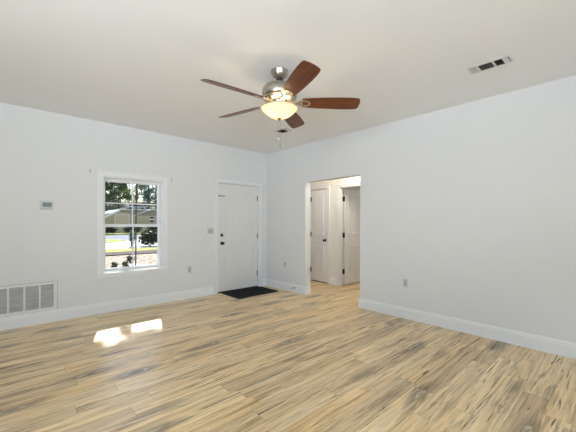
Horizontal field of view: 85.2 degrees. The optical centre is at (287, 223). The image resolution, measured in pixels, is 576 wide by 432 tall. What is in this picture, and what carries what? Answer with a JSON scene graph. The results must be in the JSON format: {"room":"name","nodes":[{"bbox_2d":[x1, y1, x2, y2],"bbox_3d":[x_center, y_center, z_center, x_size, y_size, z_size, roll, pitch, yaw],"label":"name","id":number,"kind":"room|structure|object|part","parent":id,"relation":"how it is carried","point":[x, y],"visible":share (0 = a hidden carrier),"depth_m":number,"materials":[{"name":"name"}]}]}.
{"room":"empty living room","nodes":[
{"label":"empty living room","id":0,"kind":"room"},
{"bbox_2d":[0,102,266,316],"bbox_3d":[-1.450,-0.075,5.702,11.280,2.740,0.140,0,0,-43],"label":"wall","id":1,"kind":"structure","parent":0,"point":[45,155],"depth_m":4.37,"materials":[{"name":"white paint"}]},
{"bbox_2d":[0,281,57,317],"bbox_3d":[-3.365,0.946,3.840,0.877,0.379,0.010,0,0,-43],"label":"air vent","id":2,"kind":"object","parent":1,"relation":"in","point":[20,299],"visible":1,"depth_m":3.94,"materials":[{"name":"white metal"}]},
{"bbox_2d":[40,201,52,209],"bbox_3d":[-3.121,-0.233,4.051,0.138,0.108,0.024,0,0,-43],"label":"thermostat","id":3,"kind":"object","parent":1,"relation":"attached to","point":[43,204],"visible":1,"depth_m":4.04,"materials":[{"name":"grey plastic"}]},
{"bbox_2d":[96,169,167,277],"bbox_3d":[-2.379,0.011,4.821,1.018,1.543,0.176,0,0,-43],"label":"window","id":4,"kind":"structure","parent":1,"relation":"in","point":[103,176],"depth_m":4.83,"materials":[{"name":"white plastic"}]},
{"bbox_3d":[-2.360,0.743,4.798,1.018,0.078,0.113,0,0,-43],"label":"sill","id":5,"kind":"part","parent":4,"relation":"part of","materials":[{"name":"white wood"}]},
{"bbox_3d":[-2.398,0.360,4.840,0.822,0.686,0.030,0,0,-43],"label":"sash","id":6,"kind":"part","parent":4,"relation":"part of","materials":[{"name":"white plastic"}]},
{"bbox_3d":[-2.418,-0.307,4.865,0.822,0.713,0.030,0,0,-43],"label":"sash","id":7,"kind":"part","parent":4,"relation":"part of","materials":[{"name":"white plastic"}]},
{"bbox_2d":[0,278,266,330],"bbox_3d":[-2.946,1.214,4.222,6.800,0.150,0.016,0,0,-43],"label":"baseboard","id":8,"kind":"structure","parent":1,"relation":"attached to","point":[17,321],"depth_m":4.44,"materials":[{"name":"white wood"}]},
{"bbox_2d":[187,266,191,272],"bbox_3d":[-1.692,0.797,5.381,0.072,0.116,0.009,0,0,-43],"label":"power outlet","id":9,"kind":"object","parent":1,"relation":"attached to","point":[189,268],"visible":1,"depth_m":5.38,"materials":[{"name":"grey plastic"}]},
{"bbox_2d":[208,228,212,233],"bbox_3d":[-1.397,0.140,5.651,0.116,0.116,0.009,0,0,-43],"label":"light switch","id":10,"kind":"object","parent":1,"relation":"attached to","point":[210,230],"visible":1,"depth_m":5.65,"materials":[{"name":"grey plastic"}]},
{"bbox_2d":[214,179,261,293],"bbox_3d":[-0.937,0.242,6.066,1.072,2.108,0.020,0,0,-43],"label":"trim","id":11,"kind":"structure","parent":1,"relation":"attached to","point":[216,180],"depth_m":5.92,"materials":[{"name":"white wood"}]},
{"bbox_2d":[218,182,258,292],"bbox_3d":[-0.974,0.265,6.107,0.979,2.061,0.190,0,0,-43],"label":"door","id":12,"kind":"structure","parent":1,"relation":"in","point":[238,204],"depth_m":6.08,"materials":[{"name":"white wood"}]},
{"bbox_3d":[-0.927,0.719,6.109,0.625,0.530,0.013,0,0,-43],"label":"panel","id":13,"kind":"part","parent":12,"relation":"part of","materials":[{"name":"white wood"}]},
{"bbox_3d":[-0.924,-0.188,6.109,0.625,0.878,0.013,0,0,-43],"label":"panel","id":14,"kind":"part","parent":12,"relation":"part of","materials":[{"name":"white wood"}]},
{"bbox_2d":[0,280,575,431],"bbox_3d":[1.471,1.364,2.524,11.280,0.120,8.780,0,0,-43],"label":"floor","id":15,"kind":"structure","parent":0,"point":[282,360],"depth_m":2.68,"materials":[{"name":"brown wood"}]},
{"bbox_2d":[222,286,277,298],"bbox_3d":[-0.701,1.291,5.869,0.915,0.011,0.575,0,0,-43],"label":"door mat","id":16,"kind":"object","parent":15,"relation":"on","point":[244,293],"visible":1,"depth_m":5.82,"materials":[{"name":"black rubber"}]},
{"bbox_2d":[0,0,575,153],"bbox_3d":[1.481,-1.496,2.524,11.280,0.120,8.780,0,0,-43],"label":"ceiling","id":17,"kind":"structure","parent":0,"point":[137,64],"depth_m":2.70,"materials":[{"name":"white paint"}]},
{"bbox_2d":[201,60,359,147],"bbox_3d":[-0.124,-1.077,2.950,1.438,0.726,1.468,0,0,-43],"label":"ceiling fan","id":18,"kind":"object","parent":17,"relation":"hanging from","point":[279,95],"visible":1,"depth_m":2.88,"materials":[{"name":"brown wood"}]},
{"bbox_3d":[-0.467,-1.145,2.667,0.551,0.007,0.166,0,17,-38],"label":"blade","id":19,"kind":"part","parent":18,"relation":"part of","materials":[{"name":"brown wood"}]},
{"bbox_3d":[-0.488,-1.145,3.243,0.551,0.007,0.166,0,17,34],"label":"blade","id":20,"kind":"part","parent":18,"relation":"part of","materials":[{"name":"brown wood"}]},
{"bbox_3d":[-0.081,-1.042,2.969,0.340,0.101,0.340,0,0,-43],"label":"lamp shade","id":21,"kind":"part","parent":18,"relation":"part of","materials":[{"name":"white glass"}]},
{"bbox_3d":[0.054,-1.143,3.440,0.166,0.007,0.551,-17,-5,15],"label":"blade","id":22,"kind":"part","parent":18,"relation":"part of","materials":[{"name":"brown wood"}]},
{"bbox_3d":[0.087,-1.143,2.508,0.166,0.007,0.551,18,-6,-19],"label":"blade","id":23,"kind":"part","parent":18,"relation":"part of","materials":[{"name":"brown wood"}]},
{"bbox_3d":[0.409,-1.142,2.986,0.551,0.007,0.166,0,-17,-2],"label":"blade","id":24,"kind":"part","parent":18,"relation":"part of","materials":[{"name":"brown wood"}]},
{"bbox_2d":[274,128,291,133],"bbox_3d":[-0.069,-1.435,4.872,0.165,0.010,0.265,0,0,-43],"label":"ceiling vent","id":25,"kind":"object","parent":17,"relation":"in","point":[283,130],"visible":0.98,"depth_m":4.86,"materials":[{"name":"white metal"}]},
{"bbox_2d":[466,55,513,74],"bbox_3d":[1.828,-1.429,2.841,0.152,0.010,0.345,0,0,-43],"label":"ceiling vent","id":26,"kind":"object","parent":17,"relation":"in","point":[507,59],"visible":1,"depth_m":2.83,"materials":[{"name":"white metal"}]},
{"bbox_2d":[310,176,359,279],"bbox_3d":[2.099,-0.063,5.476,0.115,2.740,5.000,0,0,-43],"label":"wall","id":27,"kind":"structure","parent":0,"point":[333,184],"depth_m":6.63,"materials":[{"name":"beige paint"}]},
{"bbox_2d":[310,189,326,282],"bbox_3d":[0.677,0.280,6.925,0.106,2.042,0.510,0,0,-43],"label":"door","id":28,"kind":"structure","parent":27,"relation":"in","point":[318,234],"depth_m":6.93,"materials":[{"name":"white wood"}]},
{"bbox_3d":[0.686,0.760,6.929,0.016,0.540,0.263,0,0,-43],"label":"panel","id":29,"kind":"part","parent":28,"relation":"part of","materials":[{"name":"white wood"}]},
{"bbox_3d":[0.689,-0.171,6.929,0.016,0.874,0.263,0,0,-43],"label":"panel","id":30,"kind":"part","parent":28,"relation":"part of","materials":[{"name":"white wood"}]},
{"bbox_2d":[310,186,329,283],"bbox_3d":[0.676,0.248,6.920,0.020,2.108,0.622,0,0,-43],"label":"trim","id":31,"kind":"structure","parent":27,"relation":"attached to","point":[320,187],"depth_m":6.71,"materials":[{"name":"white wood"}]},
{"bbox_2d":[329,277,335,284],"bbox_3d":[2.005,1.231,5.475,0.016,0.150,4.879,0,0,-43],"label":"baseboard","id":32,"kind":"structure","parent":27,"relation":"attached to","point":[332,281],"depth_m":6.62,"materials":[{"name":"white wood"}]},
{"bbox_2d":[336,182,359,285],"bbox_3d":[1.315,0.252,6.225,0.020,2.103,0.878,0,0,-43],"label":"trim","id":33,"kind":"structure","parent":27,"relation":"attached to","point":[358,183],"depth_m":6.52,"materials":[{"name":"white wood"}]},
{"bbox_2d":[339,186,359,285],"bbox_3d":[1.646,0.283,6.530,0.876,2.043,0.761,0,0,-43],"label":"door","id":34,"kind":"structure","parent":27,"relation":"in","point":[350,273],"depth_m":6.67,"materials":[{"name":"white wood"}]},
{"bbox_3d":[1.472,0.752,6.814,0.521,0.525,0.016,0,0,-43],"label":"panel","id":35,"kind":"part","parent":34,"relation":"part of","materials":[{"name":"white wood"}]},
{"bbox_3d":[1.475,-0.173,6.814,0.521,0.835,0.016,0,0,-43],"label":"panel","id":36,"kind":"part","parent":34,"relation":"part of","materials":[{"name":"white wood"}]},
{"bbox_2d":[343,187,359,268],"bbox_3d":[3.281,-0.059,6.565,3.100,2.740,5.000,0,0,-43],"label":"wall","id":37,"kind":"structure","parent":0,"point":[355,188],"depth_m":6.90,"materials":[{"name":"beige paint"}]},
{"bbox_2d":[266,75,575,342],"bbox_3d":[2.526,-0.062,3.396,0.125,2.740,8.640,0,0,-43],"label":"wall","id":38,"kind":"structure","parent":0,"point":[472,204],"depth_m":3.77,"materials":[{"name":"white paint"}]},
{"bbox_2d":[266,279,309,294],"bbox_3d":[-0.018,1.224,6.142,0.142,0.150,1.124,0,0,-43],"label":"baseboard","id":39,"kind":"structure","parent":38,"relation":"attached to","point":[304,290],"depth_m":6.01,"materials":[{"name":"white wood"}]},
{"bbox_2d":[403,278,407,287],"bbox_3d":[1.608,0.818,4.290,0.009,0.116,0.072,0,0,-43],"label":"power outlet","id":40,"kind":"object","parent":38,"relation":"attached to","point":[405,281],"visible":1,"depth_m":4.29,"materials":[{"name":"grey plastic"}]},
{"bbox_2d":[358,298,575,358],"bbox_3d":[3.242,1.236,2.601,0.142,0.150,6.214,0,0,-43],"label":"baseboard","id":41,"kind":"structure","parent":38,"relation":"attached to","point":[536,342],"depth_m":3.62,"materials":[{"name":"white wood"}]},
{"label":"outside","id":42,"kind":"structure","parent":0,"visible":0},
{"bbox_2d":[105,240,156,248],"bbox_3d":[-15.151,1.748,22.495,80.000,0.300,10.600,0,0,-43],"label":"gravel drive","id":43,"kind":"structure","parent":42,"point":[122,244],"depth_m":22.66,"materials":[{"name":"concrete"}]},
{"bbox_2d":[128,230,134,246],"bbox_3d":[-10.785,1.060,21.644,0.573,1.211,0.649,0,0,-43],"label":"shrub","id":44,"kind":"object","parent":43,"relation":"on","point":[130,233],"visible":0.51,"depth_m":21.56,"materials":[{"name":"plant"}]},
{"bbox_2d":[138,230,156,245],"bbox_3d":[-9.852,1.040,22.361,1.679,1.270,1.345,0,0,-43],"label":"shrub","id":45,"kind":"object","parent":43,"relation":"on","point":[150,238],"visible":0.88,"depth_m":22.15,"materials":[{"name":"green plant"}]},
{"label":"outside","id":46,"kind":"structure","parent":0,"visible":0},
{"bbox_2d":[105,201,156,211],"bbox_3d":[-45.624,-2.106,77.752,130.000,10.500,54.000,0,0,-43],"label":"hill","id":47,"kind":"structure","parent":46,"point":[122,206],"depth_m":91.81,"materials":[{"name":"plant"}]},
{"bbox_2d":[105,182,118,208],"bbox_3d":[-40.558,-9.980,70.035,5.078,14.248,5.440,0,0,-1],"label":"tree","id":48,"kind":"object","parent":47,"relation":"on","point":[110,197],"visible":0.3,"depth_m":70.08,"materials":[{"name":"green plant"}]},
{"bbox_2d":[107,183,131,208],"bbox_3d":[-42.634,-11.019,78.956,6.123,16.037,5.715,0,0,-29],"label":"tree","id":49,"kind":"object","parent":47,"relation":"on","point":[121,186],"visible":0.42,"depth_m":78.86,"materials":[{"name":"green plant"}]},
{"bbox_2d":[120,184,137,204],"bbox_3d":[-44.699,-10.818,88.248,5.649,13.635,5.210,0,0,-1],"label":"tree","id":50,"kind":"object","parent":47,"relation":"on","point":[127,190],"visible":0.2,"depth_m":87.63,"materials":[{"name":"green plant"}]},
{"bbox_2d":[125,204,145,208],"bbox_3d":[-36.596,-3.878,75.184,4.094,1.515,1.760,0,0,-43],"label":"parked car","id":51,"kind":"object","parent":47,"relation":"on","point":[130,205],"visible":0.59,"depth_m":74.29,"materials":[{"name":"white paint"}]},
{"bbox_2d":[130,184,145,203],"bbox_3d":[-46.543,-12.164,97.109,5.297,13.863,5.743,0,0,12],"label":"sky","id":52,"kind":"structure","parent":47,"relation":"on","point":[138,185],"depth_m":97.13,"materials":[{"name":"white"}]},
{"bbox_2d":[139,184,155,208],"bbox_3d":[-37.596,-10.716,83.883,5.787,15.442,5.868,0,0,42],"label":"tree","id":53,"kind":"object","parent":47,"relation":"on","point":[147,194],"visible":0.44,"depth_m":83.41,"materials":[{"name":"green plant"}]},
{"bbox_2d":[149,186,156,208],"bbox_3d":[-39.013,-12.046,93.207,6.067,16.190,6.152,0,0,40],"label":"tree","id":54,"kind":"object","parent":47,"relation":"on","point":[154,187],"visible":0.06,"depth_m":92.89,"materials":[{"name":"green plant"}]},
{"bbox_2d":[151,188,156,206],"bbox_3d":[-28.164,-8.768,70.923,5.282,15.082,5.635,0,0,-28],"label":"tree","id":55,"kind":"object","parent":47,"relation":"on","point":[155,197],"visible":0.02,"depth_m":69.80,"materials":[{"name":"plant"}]},
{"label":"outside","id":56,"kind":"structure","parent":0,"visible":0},
{"bbox_2d":[105,239,124,242],"bbox_3d":[-28.219,1.673,17.939,34.600,0.300,9.600,0,0,-43],"label":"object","id":57,"kind":"object","parent":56,"point":[106,240],"visible":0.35,"depth_m":28.36,"materials":[{"name":"yellow plant"}]},
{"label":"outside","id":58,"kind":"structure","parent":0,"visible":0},
{"bbox_2d":[105,232,152,234],"bbox_3d":[-33.303,1.566,42.212,120.000,0.300,15.000,0,0,-43],"label":"lawn","id":59,"kind":"structure","parent":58,"point":[108,233],"depth_m":44.07,"materials":[{"name":"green plant"}]},
{"bbox_2d":[106,227,118,233],"bbox_3d":[-24.795,0.916,43.058,2.816,1.223,1.955,0,0,-43],"label":"bush","id":60,"kind":"object","parent":59,"relation":"on","point":[108,229],"visible":0.57,"depth_m":42.85,"materials":[{"name":"green plant"}]},
{"bbox_2d":[105,209,156,231],"bbox_3d":[-25.074,-0.491,56.239,17.900,4.110,7.500,0,0,-43],"label":"house","id":61,"kind":"structure","parent":59,"relation":"on","point":[118,216],"depth_m":51.20,"materials":[{"name":"beige"}]},
{"bbox_2d":[122,227,142,232],"bbox_3d":[-22.600,0.924,45.455,2.816,1.223,1.955,0,0,-43],"label":"bush","id":62,"kind":"object","parent":59,"relation":"on","point":[127,229],"visible":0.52,"depth_m":45.22,"materials":[{"name":"green plant"}]},
{"bbox_2d":[146,227,156,231],"bbox_3d":[-19.940,0.933,47.529,2.816,1.223,1.955,0,0,-43],"label":"bush","id":63,"kind":"object","parent":59,"relation":"on","point":[148,228],"visible":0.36,"depth_m":46.81,"materials":[{"name":"green plant"}]},
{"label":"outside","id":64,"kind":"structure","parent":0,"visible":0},
{"bbox_2d":[105,250,156,255],"bbox_3d":[-9.360,1.728,16.206,80.010,0.300,1.900,0,0,-43],"label":"mulch","id":65,"kind":"object","parent":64,"point":[142,251],"visible":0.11,"depth_m":16.86,"materials":[{"name":"brown plant"}]},
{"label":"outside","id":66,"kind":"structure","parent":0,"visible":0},
{"bbox_2d":[105,235,140,239],"bbox_3d":[-23.482,1.729,31.544,120.000,0.300,14.000,0,0,-43],"label":"road","id":67,"kind":"structure","parent":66,"point":[118,237],"depth_m":35.03,"materials":[{"name":"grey asphalt"}]},
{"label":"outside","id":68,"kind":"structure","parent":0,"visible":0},
{"bbox_2d":[105,253,156,267],"bbox_3d":[-4.703,1.783,11.148,80.000,0.300,12.250,0,0,-43],"label":"straw","id":69,"kind":"object","parent":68,"point":[145,259],"visible":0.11,"depth_m":14.02,"materials":[{"name":"beige plant"}]},
{"bbox_2d":[127,255,134,262],"bbox_3d":[-6.409,1.495,12.771,0.368,0.390,0.344,0,0,-38],"label":"young plant","id":70,"kind":"object","parent":69,"relation":"on","point":[129,258],"visible":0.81,"depth_m":12.70,"materials":[{"name":"green plant"}]},
{"bbox_2d":[135,184,136,265],"bbox_3d":[-5.708,-2.618,11.869,2.346,8.895,1.711,0,0,-43],"label":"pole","id":71,"kind":"object","parent":69,"relation":"on","point":[136,184],"visible":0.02,"depth_m":11.76,"materials":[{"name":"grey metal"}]},
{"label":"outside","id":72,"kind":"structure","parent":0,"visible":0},
{"bbox_2d":[105,247,156,251],"bbox_3d":[-10.613,1.743,17.567,80.000,0.300,2.800,0,0,-43],"label":"verge","id":73,"kind":"structure","parent":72,"point":[146,248],"depth_m":19.01,"materials":[{"name":"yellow plant"}]}
]}

